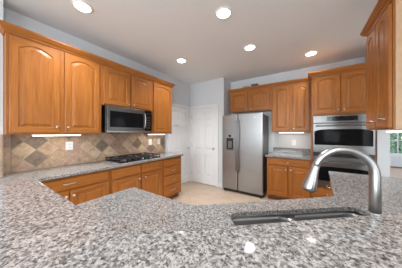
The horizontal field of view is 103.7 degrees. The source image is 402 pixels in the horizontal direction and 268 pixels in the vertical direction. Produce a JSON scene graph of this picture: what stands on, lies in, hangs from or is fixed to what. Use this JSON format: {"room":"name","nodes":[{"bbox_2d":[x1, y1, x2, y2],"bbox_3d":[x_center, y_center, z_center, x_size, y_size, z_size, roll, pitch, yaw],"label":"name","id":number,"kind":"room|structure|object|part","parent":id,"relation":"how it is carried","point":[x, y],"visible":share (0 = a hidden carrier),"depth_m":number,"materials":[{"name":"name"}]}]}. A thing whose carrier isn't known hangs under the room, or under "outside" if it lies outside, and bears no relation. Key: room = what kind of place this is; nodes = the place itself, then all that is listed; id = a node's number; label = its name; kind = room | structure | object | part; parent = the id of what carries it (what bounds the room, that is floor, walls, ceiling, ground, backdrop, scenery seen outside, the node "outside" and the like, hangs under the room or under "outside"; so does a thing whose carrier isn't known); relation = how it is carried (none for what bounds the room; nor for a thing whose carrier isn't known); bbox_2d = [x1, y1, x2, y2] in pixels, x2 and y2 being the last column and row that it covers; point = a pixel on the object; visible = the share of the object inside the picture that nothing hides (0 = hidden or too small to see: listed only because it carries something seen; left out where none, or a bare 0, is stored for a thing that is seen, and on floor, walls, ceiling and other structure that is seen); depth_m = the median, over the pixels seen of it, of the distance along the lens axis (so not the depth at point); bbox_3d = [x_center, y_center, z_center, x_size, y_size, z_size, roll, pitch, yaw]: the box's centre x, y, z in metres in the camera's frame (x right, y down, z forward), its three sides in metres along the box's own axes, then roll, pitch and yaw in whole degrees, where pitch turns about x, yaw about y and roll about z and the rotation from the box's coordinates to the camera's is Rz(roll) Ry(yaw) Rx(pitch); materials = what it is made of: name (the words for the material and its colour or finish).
{"room":"kitchen","nodes":[
{"label":"kitchen","id":0,"kind":"room"},
{"bbox_2d":[0,0,2,133],"bbox_3d":[-2.289,-0.010,1.418,0.178,2.760,0.629,0,0,34],"label":"wall pier","id":1,"kind":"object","parent":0,"point":[1,1],"visible":0.5,"depth_m":1.62,"materials":[{"name":"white paint"}]},
{"bbox_2d":[3,7,189,170],"bbox_3d":[-2.534,-0.010,1.336,0.140,2.760,8.020,0,0,34],"label":"wall","id":2,"kind":"structure","parent":0,"point":[181,90],"depth_m":2.50,"materials":[{"name":"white paint"}]},
{"bbox_2d":[3,32,100,134],"bbox_3d":[-1.795,-0.500,1.998,0.354,1.030,0.878,0,0,34],"label":"upper cabinet","id":3,"kind":"object","parent":2,"relation":"attached to","point":[47,89],"visible":0.98,"depth_m":1.80,"materials":[{"name":"brown wood"}]},
{"bbox_3d":[-1.804,-0.494,1.737,0.020,0.982,0.388,0,0,34],"label":"door","id":4,"kind":"part","parent":3,"relation":"part of","materials":[{"name":"brown wood"}]},
{"bbox_2d":[31,134,80,135],"bbox_3d":[-1.767,0.026,1.961,0.066,0.021,0.460,0,0,34],"label":"light","id":5,"kind":"object","parent":3,"relation":"attached to","point":[31,134],"visible":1,"depth_m":1.92,"materials":[{"name":"white plastic"}]},
{"bbox_2d":[32,135,80,135],"bbox_3d":[-1.766,0.031,1.960,0.062,0.012,0.444,0,0,34],"label":"diffuser","id":6,"kind":"object","parent":5,"relation":"attached to","point":[32,135],"depth_m":1.92,"materials":[{"name":"white plastic"}]},
{"bbox_3d":[-1.563,-0.494,2.100,0.020,0.982,0.390,0,0,34],"label":"door","id":7,"kind":"part","parent":3,"relation":"part of","materials":[{"name":"brown wood"}]},
{"bbox_2d":[0,19,174,87],"bbox_3d":[-1.396,-1.042,2.600,0.357,0.078,2.427,0,0,34],"label":"crown molding","id":8,"kind":"structure","parent":3,"relation":"attached to","point":[5,26],"depth_m":1.96,"materials":[{"name":"brown wood"}]},
{"bbox_2d":[0,133,164,176],"bbox_3d":[-1.620,0.007,2.416,0.188,0.885,3.032,0,0,34],"label":"tiled wall","id":9,"kind":"structure","parent":2,"relation":"attached to","point":[18,152],"depth_m":2.18,"materials":[{"name":"beige tile"}]},
{"bbox_2d":[66,142,72,149],"bbox_3d":[-1.845,0.180,2.216,0.009,0.118,0.085,0,0,34],"label":"wall outlet","id":10,"kind":"object","parent":9,"relation":"attached to","point":[69,145],"visible":1,"depth_m":2.21,"materials":[{"name":"white plastic"}]},
{"bbox_2d":[101,64,151,111],"bbox_3d":[-1.300,-0.715,2.743,0.354,0.600,0.906,0,0,34],"label":"upper cabinet","id":11,"kind":"object","parent":2,"relation":"attached to","point":[119,88],"visible":0.89,"depth_m":2.57,"materials":[{"name":"brown wood"}]},
{"bbox_3d":[-1.309,-0.709,2.483,0.020,0.552,0.412,0,0,34],"label":"door","id":12,"kind":"part","parent":11,"relation":"part of","materials":[{"name":"brown wood"}]},
{"bbox_2d":[101,105,150,132],"bbox_3d":[-1.274,-0.207,2.713,0.408,0.405,0.800,0,0,34],"label":"microwave","id":13,"kind":"object","parent":11,"relation":"attached to","point":[114,119],"visible":0.98,"depth_m":2.52,"materials":[{"name":"silver metal"}]},
{"bbox_3d":[-1.164,-0.022,2.640,0.024,0.029,0.792,0,0,34],"label":"trim","id":14,"kind":"part","parent":13,"relation":"part of","materials":[{"name":"silver metal"}]},
{"bbox_3d":[-0.981,-0.223,2.912,0.028,0.366,0.139,0,0,34],"label":"control panel","id":15,"kind":"part","parent":13,"relation":"part of","materials":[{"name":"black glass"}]},
{"bbox_3d":[-1.064,-0.709,2.851,0.020,0.552,0.412,0,0,34],"label":"door","id":16,"kind":"part","parent":11,"relation":"part of","materials":[{"name":"brown wood"}]},
{"bbox_2d":[143,81,171,133],"bbox_3d":[-0.913,-0.500,3.353,0.324,1.030,0.535,0,0,34],"label":"upper cabinet","id":17,"kind":"object","parent":2,"relation":"attached to","point":[161,114],"visible":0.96,"depth_m":3.22,"materials":[{"name":"brown wood"}]},
{"bbox_3d":[-0.784,-0.494,3.272,0.020,0.982,0.487,0,0,34],"label":"door","id":18,"kind":"part","parent":17,"relation":"part of","materials":[{"name":"brown wood"}]},
{"bbox_2d":[168,103,189,183],"bbox_3d":[-0.527,0.312,4.144,0.096,2.115,0.870,0,0,34],"label":"door","id":19,"kind":"structure","parent":2,"relation":"in","point":[179,140],"depth_m":4.23,"materials":[{"name":"white paint"}]},
{"bbox_3d":[-0.637,-0.445,4.037,0.011,0.198,0.178,0,0,34],"label":"panel","id":20,"kind":"part","parent":19,"relation":"part of","materials":[{"name":"white paint"}]},
{"bbox_3d":[-0.637,0.115,4.037,0.011,0.618,0.178,0,0,34],"label":"panel","id":21,"kind":"part","parent":19,"relation":"part of","materials":[{"name":"white paint"}]},
{"bbox_3d":[-0.471,-0.445,4.287,0.011,0.198,0.178,0,0,34],"label":"panel","id":22,"kind":"part","parent":19,"relation":"part of","materials":[{"name":"white paint"}]},
{"bbox_3d":[-0.471,0.115,4.287,0.011,0.618,0.178,0,0,34],"label":"panel","id":23,"kind":"part","parent":19,"relation":"part of","materials":[{"name":"white paint"}]},
{"bbox_3d":[-0.471,0.870,4.287,0.011,0.528,0.178,0,0,34],"label":"panel","id":24,"kind":"part","parent":19,"relation":"part of","materials":[{"name":"white paint"}]},
{"bbox_2d":[3,0,377,83],"bbox_3d":[2.549,-1.440,1.488,8.600,0.100,13.900,0,0,34],"label":"ceiling","id":25,"kind":"structure","parent":0,"point":[153,34],"depth_m":2.14,"materials":[{"name":"paint"}]},
{"bbox_2d":[71,0,92,13],"bbox_3d":[-1.302,-1.383,1.736,0.196,0.014,0.196,0,0,34],"label":"recessed light","id":26,"kind":"object","parent":25,"relation":"in","point":[82,6],"visible":1,"depth_m":1.72,"materials":[{"name":"white plastic"}]},
{"bbox_2d":[74,2,90,11],"bbox_3d":[-1.302,-1.379,1.736,0.147,0.006,0.147,0,0,34],"label":"diffuser","id":27,"kind":"object","parent":26,"relation":"attached to","point":[80,6],"depth_m":1.73,"materials":[{"name":"white"}]},
{"bbox_2d":[176,58,186,62],"bbox_3d":[-0.374,-1.383,3.028,0.196,0.014,0.196,0,0,34],"label":"recessed light","id":28,"kind":"object","parent":25,"relation":"in","point":[180,60],"visible":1,"depth_m":3.00,"materials":[{"name":"white plastic"}]},
{"bbox_2d":[215,6,231,19],"bbox_3d":[0.261,-1.383,1.830,0.196,0.014,0.196,0,0,34],"label":"recessed light","id":29,"kind":"object","parent":25,"relation":"in","point":[224,12],"visible":1,"depth_m":1.81,"materials":[{"name":"white plastic"}]},
{"bbox_2d":[217,9,229,17],"bbox_3d":[0.261,-1.379,1.830,0.147,0.006,0.147,0,0,34],"label":"diffuser","id":30,"kind":"object","parent":29,"relation":"attached to","point":[221,13],"depth_m":1.82,"materials":[{"name":"white"}]},
{"bbox_2d":[244,44,255,50],"bbox_3d":[0.796,-1.383,2.568,0.196,0.014,0.196,0,0,34],"label":"recessed light","id":31,"kind":"object","parent":25,"relation":"in","point":[250,47],"visible":1,"depth_m":2.55,"materials":[{"name":"white plastic"}]},
{"bbox_2d":[245,46,254,49],"bbox_3d":[0.796,-1.379,2.568,0.147,0.006,0.147,0,0,34],"label":"diffuser","id":32,"kind":"object","parent":31,"relation":"attached to","point":[246,47],"depth_m":2.55,"materials":[{"name":"white"}]},
{"bbox_2d":[304,50,317,55],"bbox_3d":[1.921,-1.383,2.758,0.196,0.014,0.196,0,0,34],"label":"recessed light","id":33,"kind":"object","parent":25,"relation":"in","point":[310,53],"visible":1,"depth_m":2.73,"materials":[{"name":"white plastic"}]},
{"bbox_2d":[190,77,225,185],"bbox_3d":[0.155,-0.010,4.291,1.070,2.760,0.120,0,0,34],"label":"wall","id":34,"kind":"structure","parent":0,"point":[209,92],"depth_m":4.06,"materials":[{"name":"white paint"}]},
{"bbox_2d":[190,104,217,186],"bbox_3d":[0.046,0.312,4.234,0.900,2.115,0.096,0,0,34],"label":"door","id":35,"kind":"structure","parent":34,"relation":"in","point":[203,118],"depth_m":4.23,"materials":[{"name":"white paint"}]},
{"bbox_3d":[-0.071,-0.445,4.350,0.196,0.198,0.011,0,0,34],"label":"panel","id":36,"kind":"part","parent":35,"relation":"part of","materials":[{"name":"white paint"}]},
{"bbox_3d":[-0.071,0.115,4.350,0.196,0.618,0.011,0,0,34],"label":"panel","id":37,"kind":"part","parent":35,"relation":"part of","materials":[{"name":"white paint"}]},
{"bbox_3d":[-0.071,0.870,4.350,0.196,0.528,0.011,0,0,34],"label":"panel","id":38,"kind":"part","parent":35,"relation":"part of","materials":[{"name":"white paint"}]},
{"bbox_3d":[0.194,-0.445,4.175,0.196,0.198,0.011,0,0,34],"label":"panel","id":39,"kind":"part","parent":35,"relation":"part of","materials":[{"name":"white paint"}]},
{"bbox_3d":[0.194,0.115,4.175,0.196,0.618,0.011,0,0,34],"label":"panel","id":40,"kind":"part","parent":35,"relation":"part of","materials":[{"name":"white paint"}]},
{"bbox_3d":[0.194,0.870,4.175,0.196,0.528,0.011,0,0,34],"label":"panel","id":41,"kind":"part","parent":35,"relation":"part of","materials":[{"name":"white paint"}]},
{"bbox_2d":[226,79,230,114],"bbox_3d":[0.712,-0.010,4.269,0.120,2.760,0.460,0,0,34],"label":"wall","id":42,"kind":"structure","parent":0,"point":[228,83],"depth_m":4.19,"materials":[{"name":"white paint"}]},
{"bbox_2d":[173,168,401,204],"bbox_3d":[2.549,1.420,1.488,8.600,0.100,13.900,0,0,34],"label":"floor","id":43,"kind":"structure","parent":0,"point":[192,193],"depth_m":3.46,"materials":[{"name":"beige tile"}]},
{"bbox_2d":[41,169,109,204],"bbox_3d":[-1.697,0.928,1.938,0.584,0.884,0.886,0,0,34],"label":"base cabinet","id":44,"kind":"object","parent":43,"relation":"on","point":[77,189],"visible":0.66,"depth_m":1.90,"materials":[{"name":"brown wood"}]},
{"bbox_3d":[-1.614,0.945,1.617,0.020,0.580,0.420,0,0,34],"label":"door","id":45,"kind":"part","parent":44,"relation":"part of","materials":[{"name":"brown wood"}]},
{"bbox_3d":[-1.495,0.573,1.796,0.020,0.129,0.850,0,0,34],"label":"drawer","id":46,"kind":"part","parent":44,"relation":"part of","materials":[{"name":"brown wood"}]},
{"bbox_3d":[-1.376,0.945,1.975,0.020,0.580,0.420,0,0,34],"label":"door","id":47,"kind":"part","parent":44,"relation":"part of","materials":[{"name":"brown wood"}]},
{"bbox_2d":[110,160,161,195],"bbox_3d":[-1.191,0.928,2.704,0.579,0.884,0.945,0,0,34],"label":"base cabinet","id":48,"kind":"object","parent":43,"relation":"on","point":[147,176],"visible":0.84,"depth_m":2.54,"materials":[{"name":"brown wood"}]},
{"bbox_2d":[0,152,182,184],"bbox_3d":[-1.386,0.468,2.412,0.578,0.036,2.785,0,0,34],"label":"countertop","id":49,"kind":"structure","parent":48,"relation":"on","point":[44,174],"depth_m":1.90,"materials":[{"name":"stone"}]},
{"bbox_2d":[106,152,159,162],"bbox_3d":[-1.162,0.422,2.777,0.482,0.055,0.764,0,0,34],"label":"gas cooktop","id":50,"kind":"object","parent":49,"relation":"in","point":[138,156],"visible":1,"depth_m":2.63,"materials":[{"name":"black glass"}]},
{"bbox_3d":[-1.164,0.444,2.779,0.475,0.012,0.760,0,0,34],"label":"cooktop plate","id":51,"kind":"part","parent":50,"relation":"part of","materials":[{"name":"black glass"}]},
{"bbox_3d":[-1.108,0.580,2.378,0.020,0.144,0.443,0,0,34],"label":"drawer","id":52,"kind":"part","parent":48,"relation":"part of","materials":[{"name":"brown wood"}]},
{"bbox_3d":[-1.108,0.953,2.378,0.020,0.565,0.443,0,0,34],"label":"door","id":53,"kind":"part","parent":48,"relation":"part of","materials":[{"name":"brown wood"}]},
{"bbox_3d":[-0.855,0.580,2.760,0.020,0.144,0.421,0,0,34],"label":"drawer","id":54,"kind":"part","parent":48,"relation":"part of","materials":[{"name":"brown wood"}]},
{"bbox_3d":[-0.855,0.953,2.760,0.020,0.565,0.421,0,0,34],"label":"door","id":55,"kind":"part","parent":48,"relation":"part of","materials":[{"name":"brown wood"}]},
{"bbox_2d":[162,156,180,198],"bbox_3d":[-0.777,0.928,3.323,0.584,0.884,0.545,0,0,34],"label":"base cabinet","id":56,"kind":"object","parent":43,"relation":"on","point":[171,167],"visible":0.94,"depth_m":3.15,"materials":[{"name":"brown wood"}]},
{"bbox_3d":[-0.569,1.136,3.190,0.020,0.208,0.495,0,0,34],"label":"drawer","id":57,"kind":"part","parent":56,"relation":"part of","materials":[{"name":"brown wood"}]},
{"bbox_3d":[-0.569,0.927,3.190,0.020,0.186,0.495,0,0,34],"label":"drawer","id":58,"kind":"part","parent":56,"relation":"part of","materials":[{"name":"brown wood"}]},
{"bbox_3d":[-0.569,0.743,3.190,0.020,0.158,0.495,0,0,34],"label":"drawer","id":59,"kind":"part","parent":56,"relation":"part of","materials":[{"name":"brown wood"}]},
{"bbox_3d":[-0.569,0.580,3.190,0.020,0.144,0.495,0,0,34],"label":"drawer","id":60,"kind":"part","parent":56,"relation":"part of","materials":[{"name":"brown wood"}]},
{"bbox_2d":[222,113,267,197],"bbox_3d":[1.041,0.477,3.748,0.930,1.785,0.684,0,0,34],"label":"refrigerator","id":61,"kind":"object","parent":43,"relation":"on","point":[244,136],"visible":1,"depth_m":3.49,"materials":[{"name":"silver metal"}]},
{"bbox_3d":[0.683,0.440,3.706,0.381,1.710,0.070,0,0,34],"label":"freezer door","id":62,"kind":"part","parent":61,"relation":"part of","materials":[{"name":"silver metal"}]},
{"bbox_3d":[0.779,0.290,3.560,0.025,1.181,0.081,0,0,34],"label":"handle","id":63,"kind":"part","parent":61,"relation":"part of","materials":[{"name":"silver metal"}]},
{"bbox_3d":[0.836,0.290,3.522,0.025,1.181,0.081,0,0,34],"label":"handle","id":64,"kind":"part","parent":61,"relation":"part of","materials":[{"name":"silver metal"}]},
{"bbox_3d":[1.074,0.440,3.446,0.541,1.710,0.070,0,0,34],"label":"fridge door","id":65,"kind":"part","parent":61,"relation":"part of","materials":[{"name":"silver metal"}]},
{"bbox_2d":[267,157,310,199],"bbox_3d":[1.824,0.928,3.280,0.752,0.884,0.634,0,0,34],"label":"base cabinet","id":66,"kind":"object","parent":43,"relation":"on","point":[285,176],"visible":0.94,"depth_m":3.05,"materials":[{"name":"brown wood"}]},
{"bbox_3d":[1.528,0.945,3.143,0.341,0.580,0.020,0,0,34],"label":"door","id":67,"kind":"part","parent":66,"relation":"part of","materials":[{"name":"brown wood"}]},
{"bbox_2d":[265,152,310,159],"bbox_3d":[1.815,0.468,3.292,0.781,0.036,0.623,0,0,34],"label":"countertop","id":68,"kind":"structure","parent":66,"relation":"on","point":[271,154],"depth_m":3.16,"materials":[{"name":"stone"}]},
{"bbox_3d":[1.675,0.573,3.046,0.693,0.129,0.020,0,0,34],"label":"drawer","id":69,"kind":"part","parent":66,"relation":"part of","materials":[{"name":"brown wood"}]},
{"bbox_3d":[1.828,0.945,2.945,0.326,0.580,0.020,0,0,34],"label":"door","id":70,"kind":"part","parent":66,"relation":"part of","materials":[{"name":"brown wood"}]},
{"bbox_2d":[326,183,356,213],"bbox_3d":[0.614,0.922,0.989,2.959,0.896,1.183,0,0,-15],"label":"base cabinet","id":71,"kind":"object","parent":43,"relation":"on","point":[330,188],"visible":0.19,"depth_m":1.68,"materials":[{"name":"brown wood"}]},
{"bbox_2d":[77,171,401,234],"bbox_3d":[0.610,0.462,0.998,3.000,0.024,1.210,0,0,-15],"label":"countertop","id":72,"kind":"structure","parent":71,"relation":"on","point":[133,210],"depth_m":0.95,"materials":[{"name":"stone"}]},
{"bbox_2d":[232,211,365,225],"bbox_3d":[0.563,0.584,0.768,0.840,0.217,0.371,0,0,-6],"label":"sink","id":73,"kind":"object","parent":72,"relation":"in","point":[261,219],"visible":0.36,"depth_m":0.92,"materials":[{"name":"metal"}]},
{"bbox_3d":[0.338,0.590,0.745,0.354,0.205,0.337,0,0,-6],"label":"bowl","id":74,"kind":"part","parent":73,"relation":"part of","materials":[{"name":"metal"}]},
{"bbox_3d":[0.744,0.590,0.787,0.442,0.205,0.337,0,0,-6],"label":"bowl","id":75,"kind":"part","parent":73,"relation":"part of","materials":[{"name":"metal"}]},
{"bbox_2d":[301,147,381,214],"bbox_3d":[0.547,0.252,0.599,0.272,0.396,0.131,0,0,19],"label":"kitchen faucet","id":76,"kind":"object","parent":72,"relation":"on","point":[309,184],"visible":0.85,"depth_m":0.60,"materials":[{"name":"metal"}]},
{"bbox_2d":[308,62,375,197],"bbox_3d":[2.449,0.144,2.856,0.857,2.451,0.648,0,0,34],"label":"tall cabinet","id":77,"kind":"object","parent":43,"relation":"on","point":[339,90],"visible":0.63,"depth_m":2.63,"materials":[{"name":"brown wood"}]},
{"bbox_3d":[2.313,1.100,2.607,0.742,0.270,0.020,0,0,34],"label":"drawer","id":78,"kind":"part","parent":77,"relation":"part of","materials":[{"name":"brown wood"}]},
{"bbox_3d":[2.153,-0.660,2.713,0.357,0.650,0.020,0,0,34],"label":"door","id":79,"kind":"part","parent":77,"relation":"part of","materials":[{"name":"brown wood"}]},
{"bbox_3d":[2.349,-1.042,2.705,0.857,0.078,0.286,0,0,34],"label":"crown","id":80,"kind":"part","parent":77,"relation":"part of","materials":[{"name":"brown wood"}]},
{"bbox_2d":[313,114,374,186],"bbox_3d":[2.446,0.314,2.805,0.765,1.232,0.644,0,0,34],"label":"double wall oven","id":81,"kind":"object","parent":77,"relation":"in","point":[348,130],"visible":0.66,"depth_m":2.58,"materials":[{"name":"silver metal"}]},
{"bbox_3d":[2.311,-0.237,2.600,0.761,0.125,0.026,0,0,34],"label":"control panel","id":82,"kind":"part","parent":81,"relation":"part of","materials":[{"name":"silver metal"}]},
{"bbox_3d":[2.284,-0.125,2.561,0.688,0.023,0.060,0,0,34],"label":"handle","id":83,"kind":"part","parent":81,"relation":"part of","materials":[{"name":"silver metal"}]},
{"bbox_3d":[2.309,0.665,2.598,0.761,0.520,0.032,0,0,34],"label":"oven door","id":84,"kind":"part","parent":81,"relation":"part of","materials":[{"name":"silver metal"}]},
{"bbox_3d":[2.309,0.085,2.598,0.761,0.500,0.032,0,0,34],"label":"oven door","id":85,"kind":"part","parent":81,"relation":"part of","materials":[{"name":"silver metal"}]},
{"bbox_3d":[2.322,0.314,2.618,0.765,1.232,0.016,0,0,34],"label":"frame","id":86,"kind":"part","parent":81,"relation":"part of","materials":[{"name":"silver metal"}]},
{"bbox_3d":[2.284,0.485,2.561,0.688,0.023,0.060,0,0,34],"label":"handle","id":87,"kind":"part","parent":81,"relation":"part of","materials":[{"name":"silver metal"}]},
{"bbox_3d":[2.468,-0.660,2.504,0.370,0.650,0.020,0,0,34],"label":"door","id":88,"kind":"part","parent":77,"relation":"part of","materials":[{"name":"brown wood"}]},
{"bbox_2d":[231,57,364,152],"bbox_3d":[1.993,-0.010,3.623,2.730,2.760,0.120,0,0,34],"label":"wall","id":89,"kind":"structure","parent":0,"point":[275,139],"depth_m":3.58,"materials":[{"name":"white paint"}]},
{"bbox_2d":[230,87,271,113],"bbox_3d":[1.219,-0.765,3.848,0.973,0.500,0.357,0,0,34],"label":"upper cabinet","id":90,"kind":"object","parent":89,"relation":"attached to","point":[259,100],"visible":0.98,"depth_m":3.71,"materials":[{"name":"brown wood"}]},
{"bbox_3d":[0.932,-0.759,3.872,0.423,0.452,0.020,0,0,34],"label":"door","id":91,"kind":"part","parent":90,"relation":"part of","materials":[{"name":"brown wood"}]},
{"bbox_3d":[1.332,-0.759,3.607,0.443,0.452,0.020,0,0,34],"label":"door","id":92,"kind":"part","parent":90,"relation":"part of","materials":[{"name":"brown wood"}]},
{"bbox_2d":[228,77,310,92],"bbox_3d":[1.493,-1.042,3.666,1.734,0.078,0.360,0,0,34],"label":"crown molding","id":93,"kind":"structure","parent":89,"relation":"attached to","point":[301,80],"depth_m":3.44,"materials":[{"name":"brown wood"}]},
{"bbox_2d":[272,82,310,131],"bbox_3d":[1.920,-0.517,3.382,0.708,0.995,0.357,0,0,34],"label":"upper cabinet","id":94,"kind":"object","parent":89,"relation":"attached to","point":[291,104],"visible":0.97,"depth_m":3.24,"materials":[{"name":"brown wood"}]},
{"bbox_3d":[1.702,-0.511,3.361,0.324,0.947,0.020,0,0,34],"label":"door","id":95,"kind":"part","parent":94,"relation":"part of","materials":[{"name":"brown wood"}]},
{"bbox_3d":[1.997,-0.511,3.165,0.292,0.947,0.020,0,0,34],"label":"door","id":96,"kind":"part","parent":94,"relation":"part of","materials":[{"name":"brown wood"}]},
{"bbox_2d":[273,147,310,153],"bbox_3d":[2.007,0.392,3.526,0.721,0.114,0.022,0,0,34],"label":"backsplash","id":97,"kind":"structure","parent":89,"relation":"attached to","point":[275,149],"depth_m":3.50,"materials":[{"name":"stone"}]},
{"bbox_2d":[365,56,389,176],"bbox_3d":[2.872,-0.010,2.594,0.128,2.760,0.620,0,0,34],"label":"wall","id":98,"kind":"structure","parent":0,"point":[382,137],"depth_m":2.34,"materials":[{"name":"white paint"}]},
{"bbox_2d":[390,154,401,166],"bbox_3d":[7.948,-0.010,6.089,4.700,2.760,0.140,0,0,34],"label":"wall","id":99,"kind":"structure","parent":0,"point":[395,161],"depth_m":6.21,"materials":[{"name":"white paint"}]},
{"bbox_2d":[390,132,401,156],"bbox_3d":[8.288,0.010,5.833,2.790,1.820,0.130,0,0,34],"label":"window","id":100,"kind":"structure","parent":99,"relation":"in","point":[397,154],"depth_m":6.22,"materials":[{"name":"white paint"}]},
{"bbox_3d":[0.222,0.824,0.635,1.988,1.092,1.183,0,0,34],"label":"wall","id":101,"kind":"structure","parent":0,"visible":0},
{"bbox_2d":[0,179,401,267],"bbox_3d":[0.113,0.258,0.297,2.458,0.036,0.842,0,0,6],"label":"bar","id":102,"kind":"object","parent":101,"relation":"on","point":[40,228],"visible":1,"depth_m":0.35,"materials":[{"name":"stone"}]},
{"bbox_3d":[1.582,-0.010,0.774,0.120,2.760,1.800,0,0,34],"label":"wall","id":103,"kind":"structure","parent":0,"visible":0},
{"bbox_2d":[360,0,391,36],"bbox_3d":[1.712,-1.062,1.377,0.328,0.078,0.684,0,0,34],"label":"crown molding","id":104,"kind":"structure","parent":103,"relation":"attached to","point":[381,5],"depth_m":1.43,"materials":[{"name":"brown wood"}]},
{"bbox_2d":[366,0,401,129],"bbox_3d":[1.711,-0.532,1.379,0.332,1.005,0.580,0,0,34],"label":"upper cabinet","id":105,"kind":"object","parent":103,"relation":"attached to","point":[384,42],"visible":0.98,"depth_m":1.28,"materials":[{"name":"brown wood"}]},
{"bbox_3d":[1.688,-0.518,1.563,0.020,0.953,0.273,0,0,34],"label":"door","id":106,"kind":"part","parent":105,"relation":"part of","materials":[{"name":"brown wood"}]},
{"bbox_3d":[1.533,-0.518,1.330,0.020,0.953,0.268,0,0,34],"label":"door","id":107,"kind":"part","parent":105,"relation":"part of","materials":[{"name":"brown wood"}]},
{"bbox_2d":[386,129,401,131],"bbox_3d":[1.707,-0.019,1.327,0.066,0.021,0.500,0,0,34],"label":"light","id":108,"kind":"object","parent":105,"relation":"attached to","point":[401,129],"visible":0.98,"depth_m":1.41,"materials":[{"name":"white plastic"}]},
{"bbox_3d":[1.580,-0.526,1.120,0.264,0.993,0.004,0,0,34],"label":"panel","id":109,"kind":"part","parent":105,"relation":"part of","materials":[{"name":"brown wood"}]},
{"label":"outside","id":110,"kind":"structure","parent":0,"visible":0},
{"bbox_3d":[5.540,1.670,4.724,32.000,0.100,46.000,0,0,34],"label":"ground","id":111,"kind":"structure","parent":110,"visible":0},
{"bbox_2d":[390,132,401,152],"bbox_3d":[10.804,-0.046,8.709,2.220,3.343,2.173,0,0,-7],"label":"tree","id":112,"kind":"object","parent":111,"relation":"on","point":[393,136],"visible":0.2,"depth_m":8.43,"materials":[{"name":"green plant"}]}
]}

